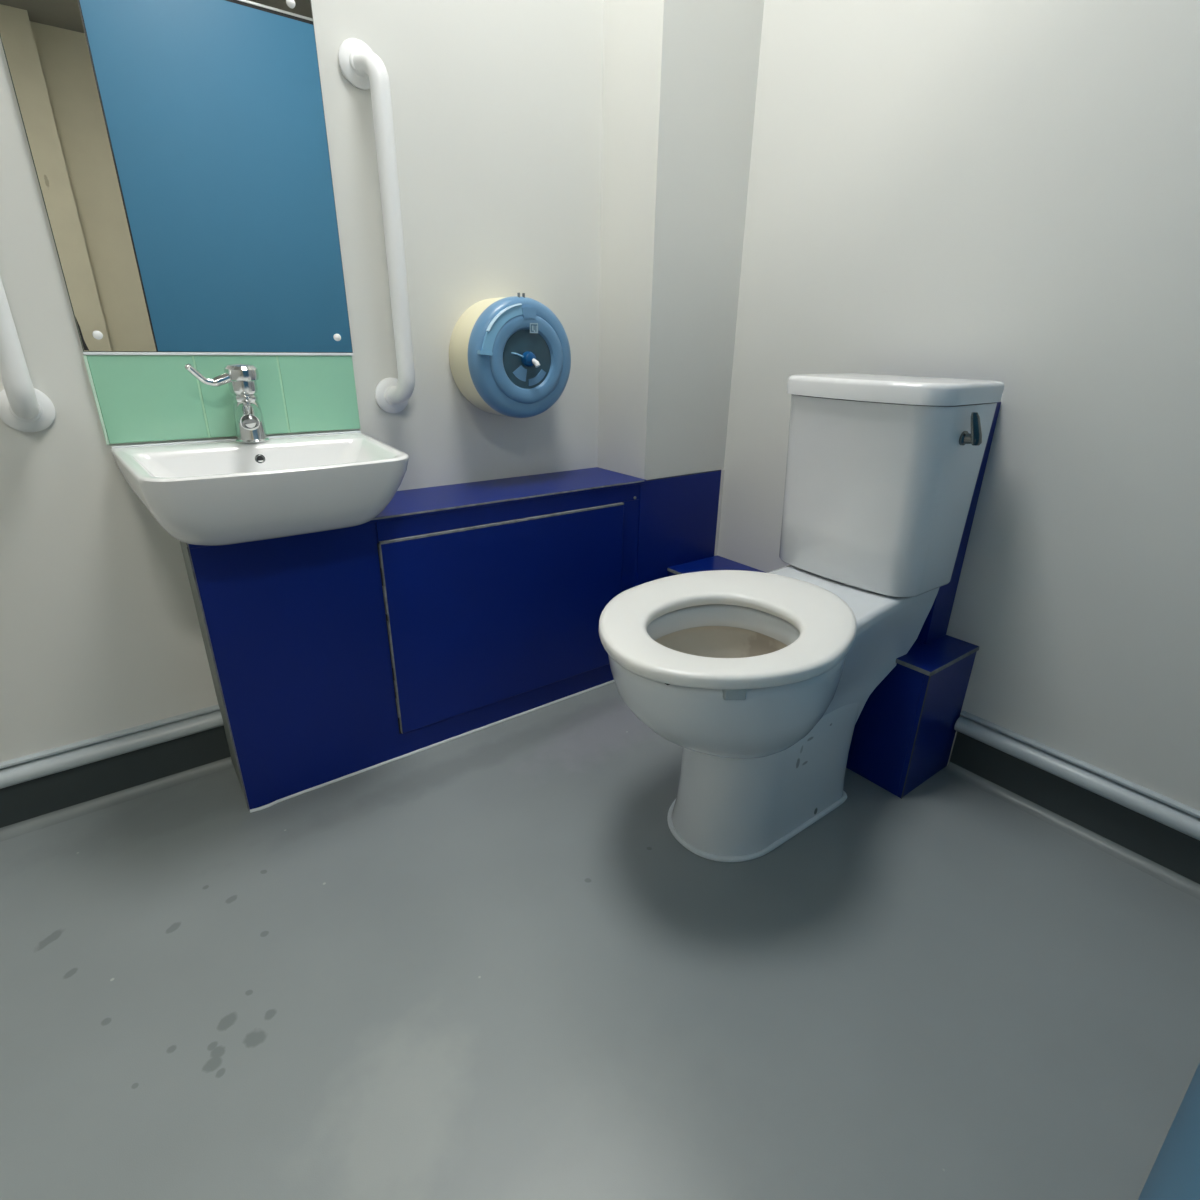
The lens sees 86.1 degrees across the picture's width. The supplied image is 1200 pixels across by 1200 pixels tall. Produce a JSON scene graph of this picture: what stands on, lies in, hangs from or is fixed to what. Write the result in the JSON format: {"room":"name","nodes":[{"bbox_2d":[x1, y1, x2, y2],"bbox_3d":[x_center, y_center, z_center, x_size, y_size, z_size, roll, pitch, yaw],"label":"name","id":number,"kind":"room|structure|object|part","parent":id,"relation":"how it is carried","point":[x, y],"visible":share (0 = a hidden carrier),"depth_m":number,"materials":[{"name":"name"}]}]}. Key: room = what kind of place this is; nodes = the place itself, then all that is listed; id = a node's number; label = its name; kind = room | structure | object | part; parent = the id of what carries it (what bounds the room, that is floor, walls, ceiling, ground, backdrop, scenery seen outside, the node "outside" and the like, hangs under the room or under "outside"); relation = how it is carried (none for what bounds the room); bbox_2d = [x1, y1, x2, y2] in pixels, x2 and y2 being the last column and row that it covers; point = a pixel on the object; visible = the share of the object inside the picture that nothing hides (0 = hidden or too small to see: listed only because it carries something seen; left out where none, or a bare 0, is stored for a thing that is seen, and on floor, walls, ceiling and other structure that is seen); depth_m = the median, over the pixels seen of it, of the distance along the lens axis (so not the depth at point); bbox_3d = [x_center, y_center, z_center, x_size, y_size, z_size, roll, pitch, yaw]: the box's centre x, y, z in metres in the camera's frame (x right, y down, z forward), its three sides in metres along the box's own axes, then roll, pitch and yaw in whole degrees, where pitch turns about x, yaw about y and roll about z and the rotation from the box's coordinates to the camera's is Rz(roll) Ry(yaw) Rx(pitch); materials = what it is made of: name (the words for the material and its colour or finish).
{"room":"public restroom","nodes":[
{"label":"public restroom","id":0,"kind":"room"},
{"bbox_2d":[0,0,671,761],"bbox_3d":[-0.663,-0.895,1.252,2.422,2.600,0.100,-15,27,-34],"label":"wall","id":1,"kind":"structure","parent":0,"point":[497,105],"depth_m":1.37,"materials":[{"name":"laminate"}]},
{"bbox_2d":[0,277,54,431],"bbox_3d":[-0.979,-0.613,0.982,0.079,0.704,0.093,-15,27,-34],"label":"grab rail","id":2,"kind":"object","parent":1,"relation":"attached to","point":[23,407],"visible":1,"depth_m":1.06,"materials":[{"name":"white plastic"}]},
{"bbox_2d":[0,705,223,788],"bbox_3d":[-1.201,0.354,1.248,0.828,0.049,0.028,-15,27,-34],"label":"pipe","id":3,"kind":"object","parent":1,"relation":"attached to","point":[15,771],"depth_m":1.35,"materials":[{"name":"white metal"}]},
{"bbox_2d":[0,726,232,841],"bbox_3d":[-1.202,0.420,1.274,0.828,0.125,0.028,-15,27,-34],"label":"baseboard","id":4,"kind":"structure","parent":1,"relation":"attached to","point":[26,807],"depth_m":1.39,"materials":[{"name":"plastic"}]},
{"bbox_2d":[0,0,352,352],"bbox_3d":[-0.730,-0.784,1.167,0.476,0.624,0.013,-15,27,-34],"label":"mirror","id":5,"kind":"object","parent":1,"relation":"attached to","point":[179,149],"visible":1,"depth_m":1.16,"materials":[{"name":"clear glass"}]},
{"bbox_2d":[83,352,360,444],"bbox_3d":[-0.738,-0.419,1.314,0.476,0.163,0.010,-15,27,-34],"label":"backsplash","id":6,"kind":"structure","parent":1,"relation":"attached to","point":[139,396],"depth_m":1.28,"materials":[{"name":"green tile"}]},
{"bbox_3d":[-0.927,-0.367,1.183,0.004,0.158,0.009,-15,27,-34],"label":"trim","id":7,"kind":"part","parent":6,"relation":"part of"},
{"bbox_3d":[-0.737,-0.492,1.285,0.475,0.005,0.010,-15,27,-34],"label":"trim","id":8,"kind":"part","parent":6,"relation":"part of","materials":[{"name":"plastic"}]},
{"bbox_2d":[338,38,414,412],"bbox_3d":[-0.454,-0.753,1.350,0.079,0.702,0.094,-15,27,-34],"label":"grab rail","id":9,"kind":"object","parent":1,"relation":"attached to","point":[362,68],"visible":1,"depth_m":1.30,"materials":[{"name":"white plastic"}]},
{"bbox_2d":[449,293,570,417],"bbox_3d":[-0.204,-0.590,1.563,0.275,0.281,0.177,-15,27,-34],"label":"dispenser","id":10,"kind":"object","parent":1,"relation":"attached to","point":[509,356],"visible":1,"depth_m":1.51,"materials":[{"name":"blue plastic"}]},
{"bbox_3d":[-0.190,-0.537,1.523,0.038,0.037,0.004,-15,27,-34],"label":"paper arm","id":11,"kind":"part","parent":10,"relation":"part of","materials":[{"name":"blue plastic"}]},
{"bbox_3d":[-0.166,-0.569,1.517,0.034,0.034,0.020,-15,27,-34],"label":"spindle knob","id":12,"kind":"part","parent":10,"relation":"part of","materials":[{"name":"blue plastic"}]},
{"bbox_3d":[-0.151,-0.538,1.554,0.050,0.038,0.004,-15,27,-34],"label":"paper arm","id":13,"kind":"part","parent":10,"relation":"part of","materials":[{"name":"blue plastic"}]},
{"bbox_2d":[0,682,1199,1199],"bbox_3d":[0.589,0.990,0.176,2.422,0.060,4.348,-15,27,-34],"label":"floor","id":14,"kind":"structure","parent":0,"point":[490,963],"depth_m":1.00,"materials":[{"name":"plastic"}]},
{"bbox_2d":[180,467,645,812],"bbox_3d":[-0.377,0.030,1.645,1.082,0.600,0.228,-15,27,-34],"label":"vanity unit","id":15,"kind":"object","parent":14,"relation":"on","point":[455,611],"visible":0.88,"depth_m":1.47,"materials":[{"name":"blue laminate"}]},
{"bbox_3d":[-0.810,0.143,1.358,0.015,0.586,0.202,-15,27,-34],"label":"panel","id":16,"kind":"part","parent":15,"relation":"part of","materials":[{"name":"blue laminate"}]},
{"bbox_2d":[111,431,408,545],"bbox_3d":[-0.619,-0.210,1.225,0.471,0.148,0.402,-15,27,-34],"label":"basin","id":17,"kind":"object","parent":15,"relation":"in","point":[223,491],"visible":1,"depth_m":1.13,"materials":[{"name":"white ceramic"}]},
{"bbox_2d":[185,364,269,442],"bbox_3d":[-0.703,-0.384,1.263,0.122,0.151,0.124,5,22,9],"label":"tap","id":18,"kind":"object","parent":17,"relation":"on","point":[241,379],"visible":1,"depth_m":1.25,"materials":[{"name":"silver metal"}]},
{"bbox_3d":[-0.742,-0.428,1.226,0.018,0.040,0.081,20,29,39],"label":"lever handle","id":19,"kind":"part","parent":18,"relation":"part of","materials":[{"name":"silver metal"}]},
{"bbox_3d":[-0.688,-0.359,1.263,0.045,0.058,0.112,-11,25,-28],"label":"spout","id":20,"kind":"part","parent":18,"relation":"part of","materials":[{"name":"silver metal"}]},
{"bbox_2d":[187,467,645,548],"bbox_3d":[-0.373,-0.244,1.539,1.080,0.010,0.222,-15,27,-34],"label":"shelf","id":21,"kind":"object","parent":15,"relation":"attached to","point":[454,500],"depth_m":1.56,"materials":[{"name":"blue laminate"}]},
{"bbox_3d":[-0.207,0.029,1.638,0.660,0.471,0.012,-15,27,-34],"label":"access panel","id":22,"kind":"part","parent":15,"relation":"part of","materials":[{"name":"blue laminate"}]},
{"bbox_2d":[636,469,724,585],"bbox_3d":[0.239,-0.082,1.956,0.331,0.596,0.008,-15,27,-34],"label":"wall panel","id":23,"kind":"object","parent":14,"relation":"on","point":[679,516],"visible":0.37,"depth_m":1.89,"materials":[{"name":"blue laminate"}]},
{"bbox_2d":[599,373,1003,861],"bbox_3d":[0.343,0.039,1.267,0.800,0.892,0.438,-15,27,-34],"label":"toilet","id":24,"kind":"object","parent":14,"relation":"on","point":[763,681],"visible":1,"depth_m":1.24,"materials":[{"name":"ceramic"}]},
{"bbox_3d":[0.212,0.174,1.191,0.322,0.144,0.276,-15,27,-34],"label":"bowl interior","id":25,"kind":"part","parent":24,"relation":"part of","materials":[{"name":"ceramic"}]},
{"bbox_3d":[0.237,0.035,1.179,0.533,0.024,0.438,-15,27,-34],"label":"seat","id":26,"kind":"part","parent":24,"relation":"part of","materials":[{"name":"plastic"}]},
{"bbox_3d":[0.560,-0.421,1.276,0.248,0.038,0.356,-15,27,-34],"label":"cistern lid","id":27,"kind":"part","parent":24,"relation":"part of","materials":[{"name":"white ceramic"}]},
{"bbox_3d":[0.676,-0.294,1.175,0.026,0.026,0.028,-15,27,-34],"label":"flush lever","id":28,"kind":"part","parent":24,"relation":"part of","materials":[{"name":"silver metal"}]},
{"bbox_3d":[0.677,-0.308,1.157,0.034,0.058,0.010,-4,22,-11],"label":"lever blade","id":29,"kind":"part","parent":24,"relation":"part of","materials":[{"name":"silver metal"}]},
{"bbox_2d":[667,555,978,798],"bbox_3d":[0.525,0.154,1.741,0.214,0.324,0.802,-15,27,-34],"label":"pipe boxing","id":30,"kind":"object","parent":14,"relation":"on","point":[904,732],"visible":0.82,"depth_m":1.44,"materials":[{"name":"blue laminate"}]},
{"bbox_2d":[916,402,1000,643],"bbox_3d":[0.685,-0.197,1.488,0.093,0.521,0.300,-15,27,-34],"label":"backing","id":31,"kind":"object","parent":30,"relation":"on","point":[935,626],"visible":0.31,"depth_m":1.42,"materials":[{"name":"blue laminate"}]},
{"bbox_2d":[598,0,763,479],"bbox_3d":[0.199,-1.325,1.560,0.315,2.004,0.215,-15,27,-34],"label":"wall","id":32,"kind":"structure","parent":0,"point":[680,77],"depth_m":1.61,"materials":[{"name":"paint"}]},
{"bbox_2d":[678,0,1199,810],"bbox_3d":[1.539,-0.490,0.333,0.100,2.600,4.148,-15,27,-34],"label":"wall","id":33,"kind":"structure","parent":0,"point":[1007,192],"depth_m":1.27,"materials":[{"name":"paint"}]},
{"bbox_2d":[943,731,1199,899],"bbox_3d":[1.007,0.436,1.327,0.028,0.125,0.560,-15,27,-34],"label":"baseboard","id":34,"kind":"structure","parent":33,"relation":"attached to","point":[1167,854],"depth_m":1.34,"materials":[{"name":"plastic"}]},
{"bbox_2d":[954,710,1199,840],"bbox_3d":[1.008,0.370,1.300,0.028,0.049,0.560,-15,27,-34],"label":"pipe","id":35,"kind":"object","parent":33,"relation":"attached to","point":[1183,818],"depth_m":1.31,"materials":[{"name":"white metal"}]},
{"bbox_2d":[1138,1063,1199,1199],"bbox_3d":[0.709,-0.245,0.400,1.257,2.063,0.037,-15,27,-34],"label":"door","id":36,"kind":"structure","parent":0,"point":[1174,1174],"depth_m":0.59,"materials":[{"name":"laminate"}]}
]}

